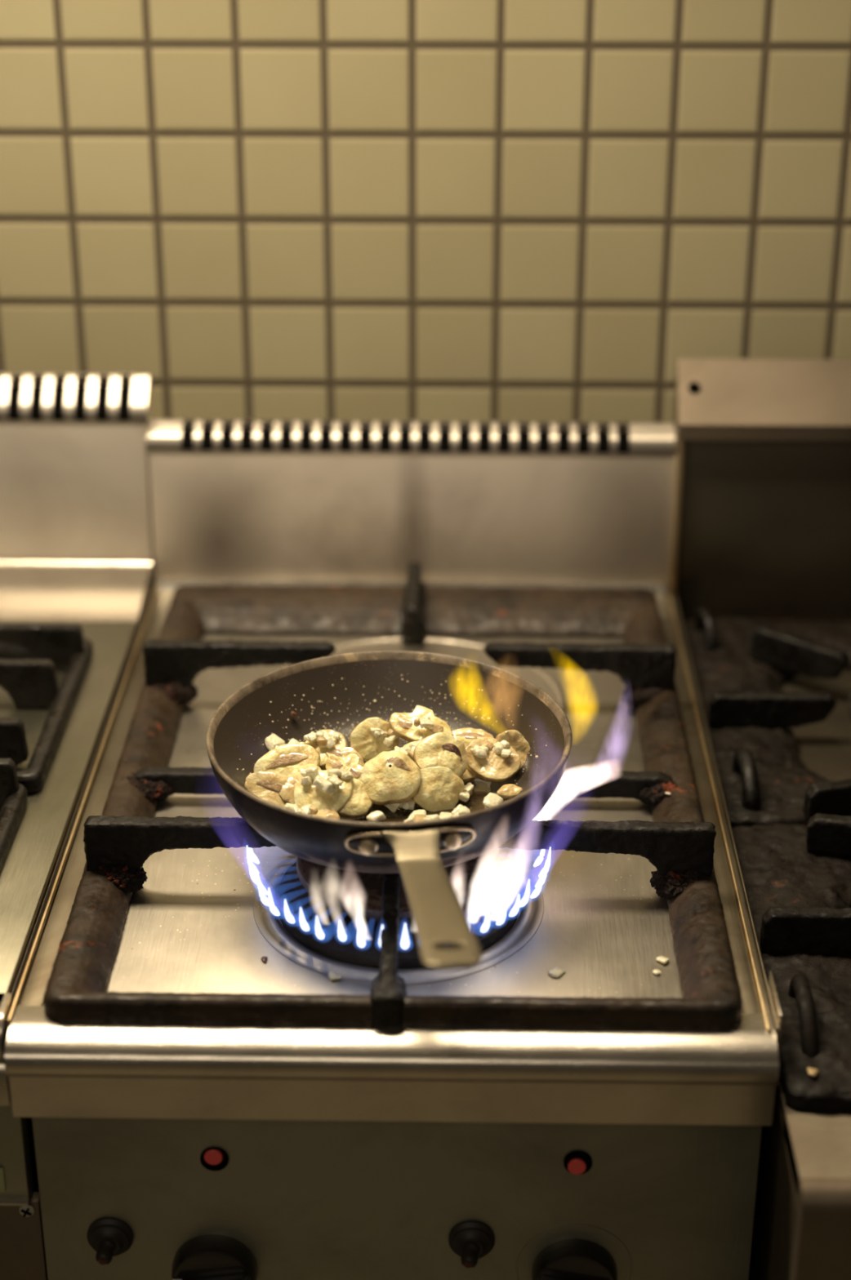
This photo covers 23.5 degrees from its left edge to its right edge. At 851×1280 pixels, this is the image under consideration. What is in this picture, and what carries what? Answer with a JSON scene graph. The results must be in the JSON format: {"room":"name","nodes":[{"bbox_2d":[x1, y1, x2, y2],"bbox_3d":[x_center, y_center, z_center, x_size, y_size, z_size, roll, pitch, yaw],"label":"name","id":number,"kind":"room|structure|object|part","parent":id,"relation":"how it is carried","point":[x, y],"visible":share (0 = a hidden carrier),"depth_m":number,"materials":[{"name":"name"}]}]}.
{"room":"commercial kitchen","nodes":[
{"label":"commercial kitchen","id":0,"kind":"room"},
{"bbox_2d":[0,0,850,593],"bbox_3d":[-0.009,-0.631,1.603,4.400,2.900,0.100,0,25,1],"label":"wall","id":1,"kind":"structure","parent":0,"point":[286,210],"depth_m":1.67,"materials":[{"name":"tile"}]},
{"bbox_3d":[-0.047,1.613,0.331,4.400,0.100,4.300,0,25,1],"label":"floor","id":2,"kind":"structure","parent":0,"visible":0},
{"bbox_2d":[0,373,155,1279],"bbox_3d":[-0.457,0.387,1.627,0.451,1.033,0.680,0,25,1],"label":"gas range","id":3,"kind":"object","parent":2,"relation":"on","point":[77,539],"depth_m":1.68,"materials":[{"name":"metal"}]},
{"bbox_3d":[-0.270,0.327,1.242,0.030,0.018,0.002,0,25,1],"label":"rating plate","id":4,"kind":"part","parent":3,"relation":"part of","materials":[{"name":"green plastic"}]},
{"bbox_3d":[-0.434,0.140,1.299,0.322,0.038,0.233,0,25,1],"label":"pan grate","id":5,"kind":"part","parent":3,"relation":"part of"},
{"bbox_3d":[-0.464,0.279,1.233,0.446,0.130,0.015,0,25,1],"label":"control panel","id":6,"kind":"part","parent":3,"relation":"part of","materials":[{"name":"metal"}]},
{"bbox_3d":[-0.462,0.618,1.390,0.451,0.613,0.010,0,25,1],"label":"kick panel","id":7,"kind":"part","parent":3,"relation":"part of","materials":[{"name":"metal"}]},
{"bbox_3d":[-0.427,0.040,1.514,0.328,0.038,0.233,0,25,1],"label":"pan grate","id":8,"kind":"part","parent":3,"relation":"part of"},
{"bbox_2d":[4,418,782,1279],"bbox_3d":[-0.015,0.410,1.622,0.450,0.995,0.680,0,25,1],"label":"gas range","id":9,"kind":"object","parent":2,"relation":"on","point":[166,1150],"depth_m":1.26,"materials":[{"name":"metal"}]},
{"bbox_3d":[-0.228,0.093,1.486,0.014,0.014,0.620,0,25,1],"label":"rail","id":10,"kind":"part","parent":9,"relation":"part of","materials":[{"name":"metal"}]},
{"bbox_3d":[-0.130,0.391,1.262,0.053,0.053,0.015,0,25,1],"label":"control knob","id":11,"kind":"part","parent":9,"relation":"part of","materials":[{"name":"black plastic"}]},
{"bbox_2d":[260,955,267,962],"bbox_3d":[-0.099,0.195,1.254,0.004,0.002,0.006,3,25,6],"label":"scrap","id":12,"kind":"object","parent":9,"relation":"on","point":[263,958],"visible":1,"depth_m":1.25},
{"bbox_2d":[328,971,342,980],"bbox_3d":[-0.055,0.203,1.237,0.007,0.003,0.008,-9,26,-19],"label":"scrap","id":13,"kind":"object","parent":9,"relation":"on","point":[332,975],"visible":1,"depth_m":1.24,"materials":[{"name":"food"}]},
{"bbox_2d":[205,650,572,970],"bbox_3d":[-0.041,0.108,1.246,0.232,0.065,0.379,6,26,13],"label":"frying pan","id":14,"kind":"object","parent":9,"relation":"on","point":[420,851],"visible":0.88,"depth_m":1.32,"materials":[{"name":"metal"}]},
{"bbox_2d":[244,771,288,806],"bbox_3d":[-0.096,0.096,1.296,0.038,0.022,0.020,3,25,6],"label":"mushroom slice","id":15,"kind":"object","parent":14,"relation":"in","point":[266,785],"visible":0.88,"depth_m":1.29,"materials":[{"name":"food"}]},
{"bbox_2d":[264,733,284,751],"bbox_3d":[-0.100,0.069,1.352,0.011,0.012,0.012,15,29,30],"label":"onion piece","id":16,"kind":"object","parent":14,"relation":"in","point":[273,740],"visible":0.83,"depth_m":1.35,"materials":[{"name":"food"}]},
{"bbox_2d":[253,742,320,775],"bbox_3d":[-0.089,0.080,1.319,0.043,0.022,0.024,0,25,1],"label":"mushroom slice","id":17,"kind":"object","parent":14,"relation":"in","point":[283,759],"visible":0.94,"depth_m":1.32,"materials":[{"name":"food"}]},
{"bbox_2d":[283,804,294,810],"bbox_3d":[-0.085,0.106,1.275,0.007,0.010,0.009,0,25,-1],"label":"onion piece","id":18,"kind":"object","parent":14,"relation":"in","point":[286,806],"visible":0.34,"depth_m":1.27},
{"bbox_2d":[278,771,303,804],"bbox_3d":[-0.080,0.095,1.299,0.022,0.018,0.028,20,31,36],"label":"mushroom slice","id":19,"kind":"object","parent":14,"relation":"in","point":[286,793],"visible":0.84,"depth_m":1.29,"materials":[{"name":"food"}]},
{"bbox_2d":[284,803,298,811],"bbox_3d":[-0.083,0.106,1.277,0.008,0.008,0.012,-7,26,-15],"label":"onion piece","id":20,"kind":"object","parent":14,"relation":"in","point":[295,806],"visible":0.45,"depth_m":1.28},
{"bbox_2d":[288,737,298,743],"bbox_3d":[-0.087,0.072,1.355,0.014,0.012,0.011,19,31,34],"label":"onion piece","id":21,"kind":"object","parent":14,"relation":"in","point":[291,740],"visible":0.16,"depth_m":1.35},
{"bbox_2d":[290,711,296,717],"bbox_3d":[-0.088,0.050,1.372,0.004,0.005,0.004,-3,25,-7],"label":"crumb","id":22,"kind":"object","parent":14,"relation":"in","point":[293,713],"visible":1,"depth_m":1.37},
{"bbox_2d":[300,769,307,777],"bbox_3d":[-0.075,0.084,1.288,0.008,0.005,0.005,-3,25,-6],"label":"onion piece","id":23,"kind":"object","parent":14,"relation":"in","point":[303,773],"visible":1,"depth_m":1.29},
{"bbox_2d":[297,742,312,746],"bbox_3d":[-0.081,0.078,1.337,0.025,0.019,0.018,2,25,4],"label":"mushroom slice","id":24,"kind":"object","parent":14,"relation":"in","point":[299,742],"visible":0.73,"depth_m":1.34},
{"bbox_2d":[291,764,321,773],"bbox_3d":[-0.075,0.089,1.311,0.024,0.014,0.020,-3,25,-7],"label":"mushroom slice","id":25,"kind":"object","parent":14,"relation":"in","point":[300,768],"visible":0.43,"depth_m":1.31,"materials":[{"name":"food"}]},
{"bbox_2d":[303,731,314,742],"bbox_3d":[-0.075,0.063,1.337,0.009,0.006,0.006,-21,32,-37],"label":"onion piece","id":26,"kind":"object","parent":14,"relation":"in","point":[305,737],"visible":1,"depth_m":1.33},
{"bbox_2d":[314,778,324,793],"bbox_3d":[-0.065,0.091,1.279,0.011,0.008,0.006,18,30,34],"label":"onion piece","id":27,"kind":"object","parent":14,"relation":"in","point":[318,783],"visible":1,"depth_m":1.28,"materials":[{"name":"food"}]},
{"bbox_2d":[293,769,352,814],"bbox_3d":[-0.064,0.098,1.288,0.038,0.025,0.031,0,25,1],"label":"mushroom slice","id":28,"kind":"object","parent":14,"relation":"in","point":[304,795],"visible":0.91,"depth_m":1.28,"materials":[{"name":"food"}]},
{"bbox_2d":[300,775,313,785],"bbox_3d":[-0.074,0.088,1.286,0.007,0.008,0.009,7,26,14],"label":"onion piece","id":29,"kind":"object","parent":28,"relation":"on","point":[307,780],"visible":1,"depth_m":1.28,"materials":[{"name":"food"}]},
{"bbox_2d":[304,766,319,780],"bbox_3d":[-0.071,0.084,1.289,0.009,0.010,0.007,11,27,21],"label":"onion piece","id":30,"kind":"object","parent":28,"relation":"on","point":[313,771],"visible":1,"depth_m":1.29,"materials":[{"name":"food"}]},
{"bbox_2d":[312,774,327,786],"bbox_3d":[-0.066,0.088,1.281,0.009,0.008,0.006,6,25,12],"label":"onion piece","id":31,"kind":"object","parent":28,"relation":"on","point":[322,780],"visible":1,"depth_m":1.28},
{"bbox_2d":[320,780,338,795],"bbox_3d":[-0.059,0.092,1.278,0.012,0.009,0.007,-16,29,-31],"label":"onion piece","id":32,"kind":"object","parent":28,"relation":"on","point":[328,788],"visible":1,"depth_m":1.27,"materials":[{"name":"food"}]},
{"bbox_2d":[325,773,338,780],"bbox_3d":[-0.058,0.087,1.284,0.008,0.007,0.007,6,26,12],"label":"onion piece","id":33,"kind":"object","parent":28,"relation":"on","point":[327,778],"visible":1,"depth_m":1.28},
{"bbox_2d":[326,768,342,777],"bbox_3d":[-0.057,0.084,1.289,0.009,0.006,0.007,-11,27,-22],"label":"onion piece","id":34,"kind":"object","parent":28,"relation":"on","point":[330,772],"visible":1,"depth_m":1.29,"materials":[{"name":"food"}]},
{"bbox_2d":[328,774,342,789],"bbox_3d":[-0.057,0.089,1.279,0.010,0.006,0.008,21,32,37],"label":"onion piece","id":35,"kind":"object","parent":28,"relation":"on","point":[336,782],"visible":1,"depth_m":1.28,"materials":[{"name":"food"}]},
{"bbox_2d":[344,771,353,779],"bbox_3d":[-0.049,0.085,1.290,0.007,0.005,0.007,-11,27,-22],"label":"onion piece","id":36,"kind":"object","parent":28,"relation":"on","point":[349,775],"visible":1,"depth_m":1.29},
{"bbox_2d":[304,728,347,770],"bbox_3d":[-0.066,0.071,1.337,0.029,0.019,0.028,-17,30,-33],"label":"mushroom slice","id":37,"kind":"object","parent":14,"relation":"in","point":[341,741],"visible":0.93,"depth_m":1.33,"materials":[{"name":"food"}]},
{"bbox_2d":[306,732,316,742],"bbox_3d":[-0.073,0.064,1.336,0.008,0.005,0.007,-20,31,-36],"label":"onion piece","id":38,"kind":"object","parent":37,"relation":"on","point":[312,738],"visible":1,"depth_m":1.33,"materials":[{"name":"food"}]},
{"bbox_2d":[315,730,324,737],"bbox_3d":[-0.069,0.062,1.336,0.006,0.006,0.006,7,26,14],"label":"onion piece","id":39,"kind":"object","parent":37,"relation":"on","point":[318,733],"visible":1,"depth_m":1.33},
{"bbox_2d":[315,736,327,745],"bbox_3d":[-0.067,0.065,1.331,0.008,0.006,0.009,1,25,3],"label":"onion piece","id":40,"kind":"object","parent":37,"relation":"on","point":[320,740],"visible":1,"depth_m":1.33,"materials":[{"name":"food"}]},
{"bbox_2d":[322,729,330,737],"bbox_3d":[-0.066,0.063,1.336,0.008,0.006,0.006,21,32,38],"label":"onion piece","id":41,"kind":"object","parent":37,"relation":"on","point":[326,733],"visible":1,"depth_m":1.34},
{"bbox_2d":[318,737,336,748],"bbox_3d":[-0.064,0.067,1.333,0.010,0.007,0.010,10,27,20],"label":"onion piece","id":42,"kind":"object","parent":37,"relation":"on","point":[333,739],"visible":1,"depth_m":1.33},
{"bbox_2d":[324,735,335,748],"bbox_3d":[-0.062,0.066,1.331,0.007,0.007,0.009,-14,28,-28],"label":"onion piece","id":43,"kind":"object","parent":37,"relation":"on","point":[330,744],"visible":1,"depth_m":1.33,"materials":[{"name":"food"}]},
{"bbox_2d":[333,731,340,739],"bbox_3d":[-0.058,0.063,1.337,0.005,0.006,0.007,4,25,9],"label":"onion piece","id":44,"kind":"object","parent":37,"relation":"on","point":[335,735],"visible":1,"depth_m":1.33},
{"bbox_2d":[312,808,339,819],"bbox_3d":[-0.068,0.111,1.275,0.028,0.008,0.019,13,28,25],"label":"mushroom slice","id":45,"kind":"object","parent":14,"relation":"in","point":[326,813],"visible":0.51,"depth_m":1.27,"materials":[{"name":"food"}]},
{"bbox_2d":[302,808,310,814],"bbox_3d":[-0.074,0.109,1.275,0.008,0.008,0.006,2,25,4],"label":"onion piece","id":46,"kind":"object","parent":45,"relation":"on","point":[307,811],"visible":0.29,"depth_m":1.27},
{"bbox_2d":[300,804,311,810],"bbox_3d":[-0.074,0.106,1.278,0.008,0.006,0.006,-9,26,-19],"label":"onion piece","id":47,"kind":"object","parent":45,"relation":"on","point":[305,806],"visible":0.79,"depth_m":1.28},
{"bbox_2d":[308,805,317,814],"bbox_3d":[-0.071,0.107,1.277,0.008,0.007,0.007,8,26,16],"label":"onion piece","id":48,"kind":"object","parent":45,"relation":"on","point":[313,810],"visible":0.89,"depth_m":1.27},
{"bbox_2d":[324,753,363,781],"bbox_3d":[-0.050,0.082,1.310,0.032,0.016,0.020,7,26,15],"label":"mushroom slice","id":49,"kind":"object","parent":14,"relation":"in","point":[352,762],"visible":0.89,"depth_m":1.31,"materials":[{"name":"food"}]},
{"bbox_2d":[339,768,348,779],"bbox_3d":[-0.052,0.085,1.291,0.007,0.006,0.011,-8,26,-16],"label":"onion piece","id":50,"kind":"object","parent":14,"relation":"in","point":[344,772],"visible":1,"depth_m":1.29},
{"bbox_2d":[324,745,364,766],"bbox_3d":[-0.052,0.079,1.330,0.027,0.017,0.020,-1,25,-3],"label":"mushroom slice","id":51,"kind":"object","parent":14,"relation":"in","point":[335,751],"visible":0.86,"depth_m":1.33,"materials":[{"name":"food"}]},
{"bbox_2d":[338,777,373,817],"bbox_3d":[-0.047,0.099,1.289,0.031,0.021,0.023,-6,26,-13],"label":"mushroom slice","id":52,"kind":"object","parent":14,"relation":"in","point":[359,805],"visible":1,"depth_m":1.28,"materials":[{"name":"food"}]},
{"bbox_2d":[349,716,399,762],"bbox_3d":[-0.033,0.065,1.337,0.033,0.028,0.017,-1,25,-3],"label":"mushroom slice","id":53,"kind":"object","parent":14,"relation":"in","point":[362,740],"visible":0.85,"depth_m":1.33,"materials":[{"name":"food"}]},
{"bbox_2d":[369,727,381,734],"bbox_3d":[-0.032,0.059,1.335,0.008,0.005,0.006,-4,25,-9],"label":"onion piece","id":54,"kind":"object","parent":53,"relation":"on","point":[372,730],"visible":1,"depth_m":1.33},
{"bbox_2d":[373,729,382,737],"bbox_3d":[-0.030,0.061,1.335,0.008,0.006,0.007,-6,25,-12],"label":"onion piece","id":55,"kind":"object","parent":53,"relation":"on","point":[375,733],"visible":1,"depth_m":1.33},
{"bbox_2d":[380,730,386,737],"bbox_3d":[-0.028,0.060,1.337,0.007,0.005,0.008,-15,29,-29],"label":"onion piece","id":56,"kind":"object","parent":53,"relation":"on","point":[384,734],"visible":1,"depth_m":1.33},
{"bbox_2d":[386,728,395,737],"bbox_3d":[-0.021,0.061,1.332,0.007,0.007,0.007,-21,32,-38],"label":"onion piece","id":57,"kind":"object","parent":53,"relation":"on","point":[390,732],"visible":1,"depth_m":1.33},
{"bbox_2d":[365,810,386,822],"bbox_3d":[-0.031,0.111,1.277,0.012,0.008,0.008,-22,33,-39],"label":"onion piece","id":58,"kind":"object","parent":14,"relation":"in","point":[376,816],"visible":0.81,"depth_m":1.27,"materials":[{"name":"food"}]},
{"bbox_2d":[382,737,393,746],"bbox_3d":[-0.024,0.066,1.325,0.007,0.007,0.008,5,25,10],"label":"onion piece","id":59,"kind":"object","parent":14,"relation":"in","point":[388,742],"visible":1,"depth_m":1.32,"materials":[{"name":"food"}]},
{"bbox_2d":[360,750,421,804],"bbox_3d":[-0.022,0.087,1.295,0.038,0.029,0.030,2,25,5],"label":"mushroom slice","id":60,"kind":"object","parent":14,"relation":"in","point":[389,777],"visible":1,"depth_m":1.29,"materials":[{"name":"beige food"}]},
{"bbox_2d":[235,675,546,799],"bbox_3d":[-0.021,0.080,1.318,0.200,0.034,0.200,-2,25,-4],"label":"oil spatter","id":61,"kind":"object","parent":14,"relation":"in","point":[374,700],"visible":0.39,"depth_m":1.38,"materials":[{"name":"beige"}]},
{"bbox_2d":[383,803,399,812],"bbox_3d":[-0.021,0.104,1.297,0.013,0.008,0.008,16,30,31],"label":"onion piece","id":62,"kind":"object","parent":14,"relation":"in","point":[394,807],"visible":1,"depth_m":1.29,"materials":[{"name":"food"}]},
{"bbox_2d":[389,734,398,740],"bbox_3d":[-0.021,0.063,1.330,0.005,0.004,0.009,15,29,29],"label":"onion piece","id":63,"kind":"object","parent":14,"relation":"in","point":[393,737],"visible":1,"depth_m":1.33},
{"bbox_2d":[401,800,408,809],"bbox_3d":[-0.012,0.104,1.294,0.005,0.006,0.008,5,25,11],"label":"onion piece","id":64,"kind":"object","parent":14,"relation":"in","point":[406,806],"visible":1,"depth_m":1.29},
{"bbox_2d":[403,817,413,822],"bbox_3d":[-0.010,0.113,1.272,0.007,0.008,0.006,-2,25,-4],"label":"onion piece","id":65,"kind":"object","parent":14,"relation":"in","point":[410,819],"visible":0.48,"depth_m":1.27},
{"bbox_2d":[402,741,414,747],"bbox_3d":[-0.005,0.077,1.320,0.027,0.019,0.022,16,30,31],"label":"mushroom slice","id":66,"kind":"object","parent":14,"relation":"in","point":[408,744],"visible":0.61,"depth_m":1.32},
{"bbox_2d":[393,746,399,751],"bbox_3d":[-0.017,0.073,1.318,0.007,0.008,0.008,8,26,17],"label":"onion piece","id":67,"kind":"object","parent":66,"relation":"on","point":[396,748],"visible":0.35,"depth_m":1.32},
{"bbox_2d":[398,746,408,755],"bbox_3d":[-0.014,0.072,1.315,0.006,0.005,0.008,1,25,3],"label":"onion piece","id":68,"kind":"object","parent":66,"relation":"on","point":[402,749],"visible":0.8,"depth_m":1.31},
{"bbox_2d":[404,746,410,756],"bbox_3d":[-0.013,0.072,1.319,0.008,0.010,0.012,-1,25,-2],"label":"onion piece","id":69,"kind":"object","parent":66,"relation":"on","point":[407,749],"visible":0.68,"depth_m":1.31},
{"bbox_2d":[408,751,413,761],"bbox_3d":[-0.007,0.074,1.313,0.007,0.007,0.009,-16,29,-31],"label":"onion piece","id":70,"kind":"object","parent":66,"relation":"on","point":[410,753],"visible":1,"depth_m":1.31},
{"bbox_2d":[408,739,422,748],"bbox_3d":[-0.004,0.069,1.320,0.013,0.009,0.009,-21,32,-38],"label":"onion piece","id":71,"kind":"object","parent":66,"relation":"on","point":[415,744],"visible":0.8,"depth_m":1.32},
{"bbox_2d":[404,798,414,809],"bbox_3d":[-0.010,0.102,1.297,0.007,0.006,0.013,3,25,7],"label":"onion piece","id":72,"kind":"object","parent":14,"relation":"in","point":[411,802],"visible":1,"depth_m":1.29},
{"bbox_2d":[338,742,490,822],"bbox_3d":[-0.024,0.096,1.320,0.134,0.002,0.132,0,25,1],"label":"oil","id":73,"kind":"object","parent":14,"relation":"in","point":[481,789],"visible":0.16,"depth_m":1.30,"materials":[{"name":"liquid"}]},
{"bbox_2d":[408,809,426,817],"bbox_3d":[-0.005,0.111,1.281,0.012,0.008,0.010,-1,25,-2],"label":"onion piece","id":74,"kind":"object","parent":14,"relation":"in","point":[416,811],"visible":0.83,"depth_m":1.28,"materials":[{"name":"food"}]},
{"bbox_2d":[413,813,426,822],"bbox_3d":[-0.003,0.114,1.273,0.010,0.008,0.014,4,25,7],"label":"onion piece","id":75,"kind":"object","parent":14,"relation":"in","point":[418,817],"visible":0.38,"depth_m":1.27,"materials":[{"name":"food"}]},
{"bbox_2d":[388,705,453,742],"bbox_3d":[-0.003,0.056,1.335,0.042,0.020,0.026,8,26,17],"label":"mushroom slice","id":76,"kind":"object","parent":14,"relation":"in","point":[402,724],"visible":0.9,"depth_m":1.33,"materials":[{"name":"food"}]},
{"bbox_2d":[413,718,419,726],"bbox_3d":[-0.005,0.053,1.325,0.004,0.005,0.004,20,32,37],"label":"onion piece","id":77,"kind":"object","parent":76,"relation":"on","point":[416,722],"visible":1,"depth_m":1.32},
{"bbox_2d":[422,715,430,719],"bbox_3d":[0.000,0.051,1.329,0.006,0.004,0.004,16,29,30],"label":"onion piece","id":78,"kind":"object","parent":76,"relation":"on","point":[423,717],"visible":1,"depth_m":1.33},
{"bbox_2d":[419,717,433,729],"bbox_3d":[0.001,0.054,1.325,0.009,0.007,0.008,-6,26,-14],"label":"onion piece","id":79,"kind":"object","parent":76,"relation":"on","point":[427,723],"visible":1,"depth_m":1.32,"materials":[{"name":"food"}]},
{"bbox_2d":[423,816,436,820],"bbox_3d":[0.004,0.113,1.273,0.008,0.009,0.012,-18,31,-34],"label":"onion piece","id":80,"kind":"object","parent":14,"relation":"in","point":[427,818],"visible":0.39,"depth_m":1.27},
{"bbox_3d":[0.002,0.142,1.127,0.037,0.028,0.171,-3,25,-6],"label":"handle","id":81,"kind":"part","parent":14,"relation":"part of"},
{"bbox_2d":[425,813,439,819],"bbox_3d":[0.003,0.111,1.276,0.012,0.007,0.007,14,28,27],"label":"onion piece","id":82,"kind":"object","parent":14,"relation":"in","point":[435,816],"visible":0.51,"depth_m":1.27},
{"bbox_2d":[411,765,464,811],"bbox_3d":[0.008,0.095,1.300,0.035,0.029,0.020,-3,25,-7],"label":"mushroom slice","id":83,"kind":"object","parent":14,"relation":"in","point":[440,788],"visible":1,"depth_m":1.29,"materials":[{"name":"food"}]},
{"bbox_2d":[413,732,467,777],"bbox_3d":[0.010,0.075,1.306,0.034,0.028,0.026,-7,26,-15],"label":"mushroom slice","id":84,"kind":"object","parent":14,"relation":"in","point":[438,748],"visible":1,"depth_m":1.30,"materials":[{"name":"food"}]},
{"bbox_2d":[439,812,452,818],"bbox_3d":[0.012,0.111,1.279,0.011,0.006,0.010,10,27,21],"label":"onion piece","id":85,"kind":"object","parent":14,"relation":"in","point":[442,815],"visible":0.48,"depth_m":1.28,"materials":[{"name":"food"}]},
{"bbox_2d":[450,804,471,814],"bbox_3d":[0.023,0.109,1.281,0.012,0.012,0.013,15,29,30],"label":"onion piece","id":86,"kind":"object","parent":14,"relation":"in","point":[455,810],"visible":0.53,"depth_m":1.28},
{"bbox_2d":[457,805,470,815],"bbox_3d":[0.023,0.109,1.279,0.010,0.010,0.008,0,25,0],"label":"onion piece","id":87,"kind":"object","parent":14,"relation":"in","point":[463,810],"visible":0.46,"depth_m":1.28,"materials":[{"name":"food"}]},
{"bbox_2d":[458,791,470,802],"bbox_3d":[0.025,0.099,1.301,0.008,0.006,0.007,11,27,22],"label":"onion piece","id":88,"kind":"object","parent":14,"relation":"in","point":[464,796],"visible":1,"depth_m":1.30,"materials":[{"name":"food"}]},
{"bbox_2d":[456,736,473,747],"bbox_3d":[0.025,0.072,1.339,0.025,0.017,0.014,-1,25,-2],"label":"mushroom slice","id":89,"kind":"object","parent":14,"relation":"in","point":[465,742],"visible":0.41,"depth_m":1.34,"materials":[{"name":"food"}]},
{"bbox_2d":[460,768,475,783],"bbox_3d":[0.021,0.083,1.325,0.027,0.015,0.024,-11,27,-23],"label":"mushroom slice","id":90,"kind":"object","parent":14,"relation":"in","point":[467,777],"visible":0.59,"depth_m":1.32,"materials":[{"name":"food"}]},
{"bbox_2d":[464,784,473,795],"bbox_3d":[0.026,0.097,1.308,0.008,0.008,0.009,11,27,22],"label":"onion piece","id":91,"kind":"object","parent":14,"relation":"in","point":[468,788],"visible":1,"depth_m":1.30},
{"bbox_2d":[451,727,493,740],"bbox_3d":[0.030,0.067,1.357,0.033,0.011,0.019,7,26,15],"label":"mushroom slice","id":92,"kind":"object","parent":14,"relation":"in","point":[468,733],"visible":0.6,"depth_m":1.36,"materials":[{"name":"food"}]},
{"bbox_2d":[465,737,520,782],"bbox_3d":[0.042,0.078,1.326,0.034,0.022,0.030,-17,30,-32],"label":"mushroom slice","id":93,"kind":"object","parent":14,"relation":"in","point":[496,768],"visible":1,"depth_m":1.32,"materials":[{"name":"food"}]},
{"bbox_2d":[470,747,487,758],"bbox_3d":[0.033,0.073,1.324,0.008,0.010,0.014,-21,32,-38],"label":"onion piece","id":94,"kind":"object","parent":93,"relation":"on","point":[480,753],"visible":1,"depth_m":1.32,"materials":[{"name":"food"}]},
{"bbox_2d":[474,744,488,754],"bbox_3d":[0.035,0.071,1.327,0.009,0.006,0.010,-12,28,-25],"label":"onion piece","id":95,"kind":"object","parent":93,"relation":"on","point":[482,747],"visible":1,"depth_m":1.32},
{"bbox_2d":[484,740,493,751],"bbox_3d":[0.041,0.069,1.329,0.006,0.006,0.006,2,25,4],"label":"onion piece","id":96,"kind":"object","parent":93,"relation":"on","point":[490,745],"visible":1,"depth_m":1.33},
{"bbox_2d":[493,742,503,754],"bbox_3d":[0.048,0.070,1.327,0.006,0.007,0.010,-3,25,-6],"label":"onion piece","id":97,"kind":"object","parent":93,"relation":"on","point":[498,746],"visible":1,"depth_m":1.32,"materials":[{"name":"food"}]},
{"bbox_2d":[500,739,510,748],"bbox_3d":[0.051,0.068,1.331,0.008,0.007,0.007,-16,29,-31],"label":"onion piece","id":98,"kind":"object","parent":93,"relation":"on","point":[506,744],"visible":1,"depth_m":1.33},
{"bbox_2d":[501,748,511,757],"bbox_3d":[0.052,0.073,1.323,0.007,0.005,0.006,11,27,22],"label":"onion piece","id":99,"kind":"object","parent":93,"relation":"on","point":[504,753],"visible":1,"depth_m":1.32,"materials":[{"name":"food"}]},
{"bbox_2d":[482,792,503,808],"bbox_3d":[0.042,0.103,1.289,0.012,0.010,0.015,7,26,14],"label":"onion piece","id":100,"kind":"object","parent":14,"relation":"in","point":[491,799],"visible":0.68,"depth_m":1.29,"materials":[{"name":"food"}]},
{"bbox_2d":[496,783,521,799],"bbox_3d":[0.054,0.097,1.310,0.017,0.007,0.011,-5,25,-11],"label":"mushroom slice","id":101,"kind":"object","parent":14,"relation":"in","point":[509,790],"visible":0.96,"depth_m":1.31,"materials":[{"name":"food"}]},
{"bbox_2d":[495,729,529,768],"bbox_3d":[0.057,0.071,1.334,0.025,0.024,0.018,-11,27,-22],"label":"mushroom slice","id":102,"kind":"object","parent":14,"relation":"in","point":[516,740],"visible":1,"depth_m":1.33,"materials":[{"name":"food"}]},
{"bbox_3d":[-0.014,0.073,1.456,0.409,0.055,0.617,0,25,1],"label":"pan grate","id":103,"kind":"part","parent":9,"relation":"part of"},
{"bbox_3d":[-0.018,0.562,1.355,0.435,0.745,0.015,0,25,1],"label":"control panel","id":104,"kind":"part","parent":9,"relation":"part of","materials":[{"name":"metal"}]},
{"bbox_2d":[246,844,551,949],"bbox_3d":[-0.017,0.135,1.301,0.196,0.030,0.193,0,25,1],"label":"flame","id":105,"kind":"object","parent":9,"relation":"on","point":[251,856],"visible":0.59,"depth_m":1.25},
{"bbox_2d":[547,967,564,977],"bbox_3d":[0.079,0.201,1.241,0.008,0.002,0.010,18,31,34],"label":"scrap","id":106,"kind":"object","parent":9,"relation":"on","point":[555,972],"visible":1,"depth_m":1.24,"materials":[{"name":"food"}]},
{"bbox_3d":[0.092,0.393,1.259,0.053,0.053,0.015,0,25,1],"label":"control knob","id":107,"kind":"part","parent":9,"relation":"part of","materials":[{"name":"black plastic"}]},
{"bbox_2d":[652,968,660,974],"bbox_3d":[0.140,0.201,1.242,0.004,0.002,0.005,-9,26,-18],"label":"scrap","id":108,"kind":"object","parent":9,"relation":"on","point":[655,971],"visible":1,"depth_m":1.24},
{"bbox_2d":[655,955,669,964],"bbox_3d":[0.145,0.195,1.253,0.008,0.003,0.007,23,33,40],"label":"scrap","id":109,"kind":"object","parent":9,"relation":"on","point":[661,959],"visible":1,"depth_m":1.25,"materials":[{"name":"food"}]},
{"bbox_3d":[0.200,0.101,1.475,0.019,0.020,0.630,0,25,1],"label":"rail","id":110,"kind":"part","parent":9,"relation":"part of","materials":[{"name":"metal"}]},
{"bbox_2d":[669,358,850,1279],"bbox_3d":[0.452,0.405,1.570,0.500,1.050,0.764,0,25,1],"label":"gas range","id":111,"kind":"object","parent":2,"relation":"on","point":[762,526],"depth_m":1.61,"materials":[{"name":"metal"}]},
{"bbox_3d":[0.212,-0.089,1.738,0.005,0.174,0.010,0,25,1],"label":"corner post","id":112,"kind":"part","parent":111,"relation":"part of","materials":[{"name":"metal"}]},
{"bbox_3d":[0.449,0.049,1.599,0.477,0.047,0.356,0,25,1],"label":"pan grate","id":113,"kind":"part","parent":111,"relation":"part of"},
{"bbox_3d":[0.444,0.189,1.299,0.475,0.044,0.312,0,25,1],"label":"pan grate","id":114,"kind":"part","parent":111,"relation":"part of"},
{"bbox_2d":[806,1066,817,1075],"bbox_3d":[0.222,0.248,1.179,0.007,0.002,0.007,15,29,28],"label":"scrap","id":115,"kind":"object","parent":111,"relation":"on","point":[813,1072],"visible":1,"depth_m":1.18,"materials":[{"name":"food"}]}
]}

